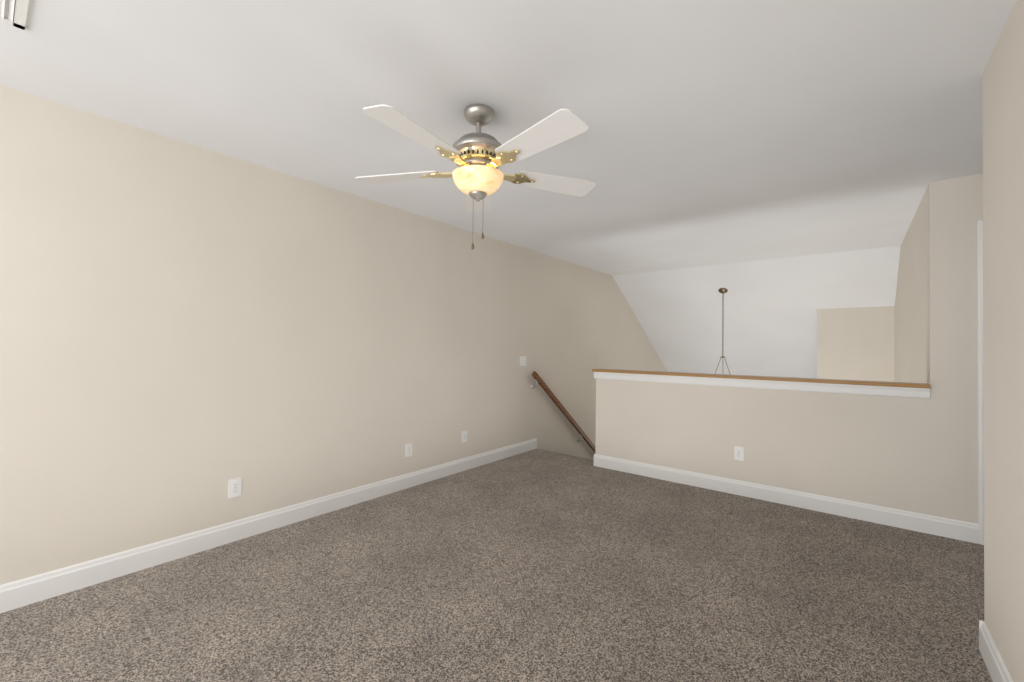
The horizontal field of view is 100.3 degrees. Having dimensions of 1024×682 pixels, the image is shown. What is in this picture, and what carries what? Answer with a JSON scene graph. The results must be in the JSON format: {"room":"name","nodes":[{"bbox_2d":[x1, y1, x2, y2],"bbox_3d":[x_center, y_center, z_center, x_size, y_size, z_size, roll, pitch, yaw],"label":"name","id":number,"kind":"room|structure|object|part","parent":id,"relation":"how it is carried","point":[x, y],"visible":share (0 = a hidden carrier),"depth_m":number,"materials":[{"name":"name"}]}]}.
{"room":"empty loft room","nodes":[
{"label":"empty loft room","id":0,"kind":"room"},
{"bbox_2d":[0,85,666,584],"bbox_3d":[0.067,1.627,5.127,0.150,5.472,12.850,0,-1,39],"label":"wall","id":1,"kind":"structure","parent":0,"point":[188,331],"depth_m":2.69,"materials":[{"name":"beige paint"}]},
{"bbox_2d":[228,477,241,497],"bbox_3d":[-1.759,0.933,2.716,0.007,0.116,0.072,0,-1,39],"label":"electrical outlet","id":2,"kind":"object","parent":1,"relation":"attached to","point":[234,487],"visible":1,"depth_m":2.71,"materials":[{"name":"white plastic"}]},
{"bbox_2d":[0,438,536,612],"bbox_3d":[-1.738,1.206,2.738,0.014,0.125,6.550,0,-1,39],"label":"baseboard","id":3,"kind":"structure","parent":1,"relation":"attached to","point":[31,590],"depth_m":2.60,"materials":[{"name":"white paint"}]},
{"bbox_2d":[405,443,411,456],"bbox_3d":[-0.910,0.963,3.778,0.007,0.116,0.072,0,-1,39],"label":"electrical outlet","id":4,"kind":"object","parent":1,"relation":"attached to","point":[408,449],"visible":1,"depth_m":3.77,"materials":[{"name":"white plastic"}]},
{"bbox_2d":[462,430,466,442],"bbox_3d":[-0.479,0.966,4.317,0.007,0.116,0.072,0,-1,39],"label":"electrical outlet","id":5,"kind":"object","parent":1,"relation":"attached to","point":[464,436],"visible":1,"depth_m":4.31,"materials":[{"name":"white plastic"}]},
{"bbox_2d":[520,356,525,365],"bbox_3d":[0.137,0.237,5.079,0.018,0.116,0.118,0,-1,39],"label":"switch plate","id":6,"kind":"object","parent":1,"relation":"attached to","point":[522,360],"visible":1,"depth_m":5.08,"materials":[{"name":"white plastic"}]},
{"bbox_2d":[531,371,594,452],"bbox_3d":[1.301,1.720,6.481,0.086,2.645,3.466,0,-1,39],"label":"handrail","id":7,"kind":"object","parent":1,"relation":"attached to","point":[554,399],"visible":0.56,"depth_m":5.61,"materials":[{"name":"brown wood"}]},
{"bbox_2d":[0,450,992,681],"bbox_3d":[0.075,1.418,1.213,4.750,0.300,6.441,0,-1,39],"label":"floor","id":8,"kind":"structure","parent":0,"point":[533,566],"depth_m":2.12,"materials":[{"name":"grey carpet"}]},
{"bbox_2d":[0,0,1016,274],"bbox_3d":[0.743,-1.245,2.047,5.050,0.200,8.780,0,-1,39],"label":"ceiling","id":9,"kind":"structure","parent":0,"point":[718,132],"depth_m":2.02,"materials":[{"name":"white paint"}]},
{"bbox_2d":[0,0,28,29],"bbox_3d":[-1.789,-1.178,1.419,0.320,0.011,0.240,0,-1,39],"label":"ceiling vent","id":10,"kind":"object","parent":9,"relation":"in","point":[13,12],"visible":0.97,"depth_m":1.53,"materials":[{"name":"white metal"}]},
{"bbox_2d":[355,104,595,249],"bbox_3d":[-0.174,-0.806,2.112,1.277,0.697,1.263,0,-1,39],"label":"ceiling fan","id":11,"kind":"object","parent":9,"relation":"hanging from","point":[478,157],"visible":1,"depth_m":2.04,"materials":[{"name":"white wood"}]},
{"bbox_3d":[-0.592,-0.860,2.246,0.456,0.032,0.304,0,-1,39],"label":"blade","id":12,"kind":"part","parent":11,"relation":"part of","materials":[{"name":"white wood"}]},
{"bbox_3d":[-0.391,-0.865,1.775,0.190,0.032,0.463,0,-1,39],"label":"blade","id":13,"kind":"part","parent":11,"relation":"part of","materials":[{"name":"white wood"}]},
{"bbox_3d":[-0.195,-0.588,2.135,0.015,0.261,0.014,0,-1,39],"label":"pull chain","id":14,"kind":"part","parent":11,"relation":"part of","materials":[{"name":"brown metal"}]},
{"bbox_3d":[-0.171,-0.784,2.146,0.260,0.096,0.260,0,-1,39],"label":"lamp shade","id":15,"kind":"part","parent":11,"relation":"part of","materials":[{"name":"beige glass"}]},
{"bbox_3d":[-0.203,-0.851,2.581,0.392,0.032,0.408,0,-1,39],"label":"blade","id":16,"kind":"part","parent":11,"relation":"part of","materials":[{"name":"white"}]},
{"bbox_3d":[-0.146,-0.615,2.145,0.015,0.206,0.014,0,-1,39],"label":"pull chain","id":17,"kind":"part","parent":11,"relation":"part of","materials":[{"name":"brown metal"}]},
{"bbox_3d":[0.106,-0.858,1.813,0.466,0.032,0.217,0,-1,39],"label":"blade","id":18,"kind":"part","parent":11,"relation":"part of","materials":[{"name":"white wood"}]},
{"bbox_3d":[0.233,-0.850,2.309,0.326,0.032,0.449,0,-1,39],"label":"blade","id":19,"kind":"part","parent":11,"relation":"part of","materials":[{"name":"white wood"}]},
{"bbox_2d":[535,450,593,461],"bbox_3d":[0.606,1.477,4.936,0.930,0.300,0.039,0,-1,39],"label":"floor","id":20,"kind":"structure","parent":0,"point":[564,455],"depth_m":4.93,"materials":[{"name":"carpet"}]},
{"bbox_2d":[612,246,900,377],"bbox_3d":[4.280,0.182,7.510,3.754,2.816,4.220,0,-1,39],"label":"ceiling","id":21,"kind":"structure","parent":0,"point":[771,306],"depth_m":6.62,"materials":[{"name":"white paint"}]},
{"bbox_2d":[715,288,729,373],"bbox_3d":[3.134,-0.004,6.355,0.374,1.567,0.374,0,-1,39],"label":"pendant light","id":22,"kind":"object","parent":21,"relation":"hanging from","point":[722,290],"visible":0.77,"depth_m":6.35,"materials":[{"name":"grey metal"}]},
{"bbox_2d":[595,173,982,523],"bbox_3d":[2.029,1.630,3.693,2.845,5.472,0.120,0,-1,39],"label":"wall","id":23,"kind":"structure","parent":0,"point":[870,449],"depth_m":3.17,"materials":[{"name":"beige paint"}]},
{"bbox_2d":[734,446,743,460],"bbox_3d":[1.956,0.970,3.686,0.072,0.116,0.007,0,-1,39],"label":"outlet","id":24,"kind":"object","parent":23,"relation":"attached to","point":[740,451],"visible":1,"depth_m":3.68,"materials":[{"name":"white plastic"}]},
{"bbox_2d":[592,369,930,387],"bbox_3d":[1.919,0.315,3.812,2.584,0.024,0.200,0,-1,39],"label":"trim","id":25,"kind":"structure","parent":23,"relation":"on","point":[871,383],"depth_m":3.50,"materials":[{"name":"brown wood"}]},
{"bbox_2d":[594,372,929,398],"bbox_3d":[1.879,0.363,3.752,2.572,0.075,0.022,0,-1,39],"label":"trim","id":26,"kind":"structure","parent":23,"relation":"attached to","point":[908,392],"depth_m":3.50,"materials":[{"name":"white paint"}]},
{"bbox_2d":[593,454,978,543],"bbox_3d":[1.962,1.262,3.670,2.796,0.125,0.014,0,-1,39],"label":"baseboard","id":27,"kind":"structure","parent":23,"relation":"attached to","point":[943,527],"depth_m":3.36,"materials":[{"name":"white paint"}]},
{"bbox_2d":[977,220,983,544],"bbox_3d":[3.088,0.266,2.790,0.063,2.118,0.018,0,-1,39],"label":"door frame","id":28,"kind":"structure","parent":23,"relation":"attached to","point":[980,389],"depth_m":2.80,"materials":[{"name":"white paint"}]},
{"bbox_2d":[817,306,894,381],"bbox_3d":[5.566,2.015,6.957,0.814,4.877,3.110,0,-1,39],"label":"wall","id":29,"kind":"structure","parent":0,"point":[857,343],"depth_m":5.75,"materials":[{"name":"beige paint"}]},
{"bbox_2d":[895,189,926,382],"bbox_3d":[4.951,1.688,5.440,0.120,5.472,6.259,0,-1,39],"label":"wall","id":30,"kind":"structure","parent":0,"point":[911,330],"depth_m":3.77,"materials":[{"name":"beige paint"}]},
{"bbox_2d":[982,0,1023,681],"bbox_3d":[0.520,0.038,-0.129,0.120,2.432,4.850,0,-1,39],"label":"wall","id":31,"kind":"structure","parent":0,"point":[1003,213],"depth_m":1.55,"materials":[{"name":"beige paint"}]},
{"bbox_2d":[979,620,982,649],"bbox_3d":[2.025,1.236,1.754,0.148,0.125,0.014,0,-1,39],"label":"baseboard","id":32,"kind":"structure","parent":31,"relation":"attached to","point":[980,621],"depth_m":1.79,"materials":[{"name":"white paint"}]},
{"bbox_2d":[979,621,1012,681],"bbox_3d":[0.454,1.192,-0.103,0.014,0.125,4.850,0,-1,39],"label":"baseboard","id":33,"kind":"structure","parent":31,"relation":"attached to","point":[994,663],"depth_m":1.64,"materials":[{"name":"white paint"}]},
{"bbox_3d":[3.462,4.472,6.489,3.754,0.100,6.379,0,-1,39],"label":"floor","id":34,"kind":"structure","parent":0,"visible":0},
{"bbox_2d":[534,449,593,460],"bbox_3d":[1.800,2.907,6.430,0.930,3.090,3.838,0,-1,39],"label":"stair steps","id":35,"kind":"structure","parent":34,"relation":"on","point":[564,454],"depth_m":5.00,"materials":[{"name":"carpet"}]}
]}

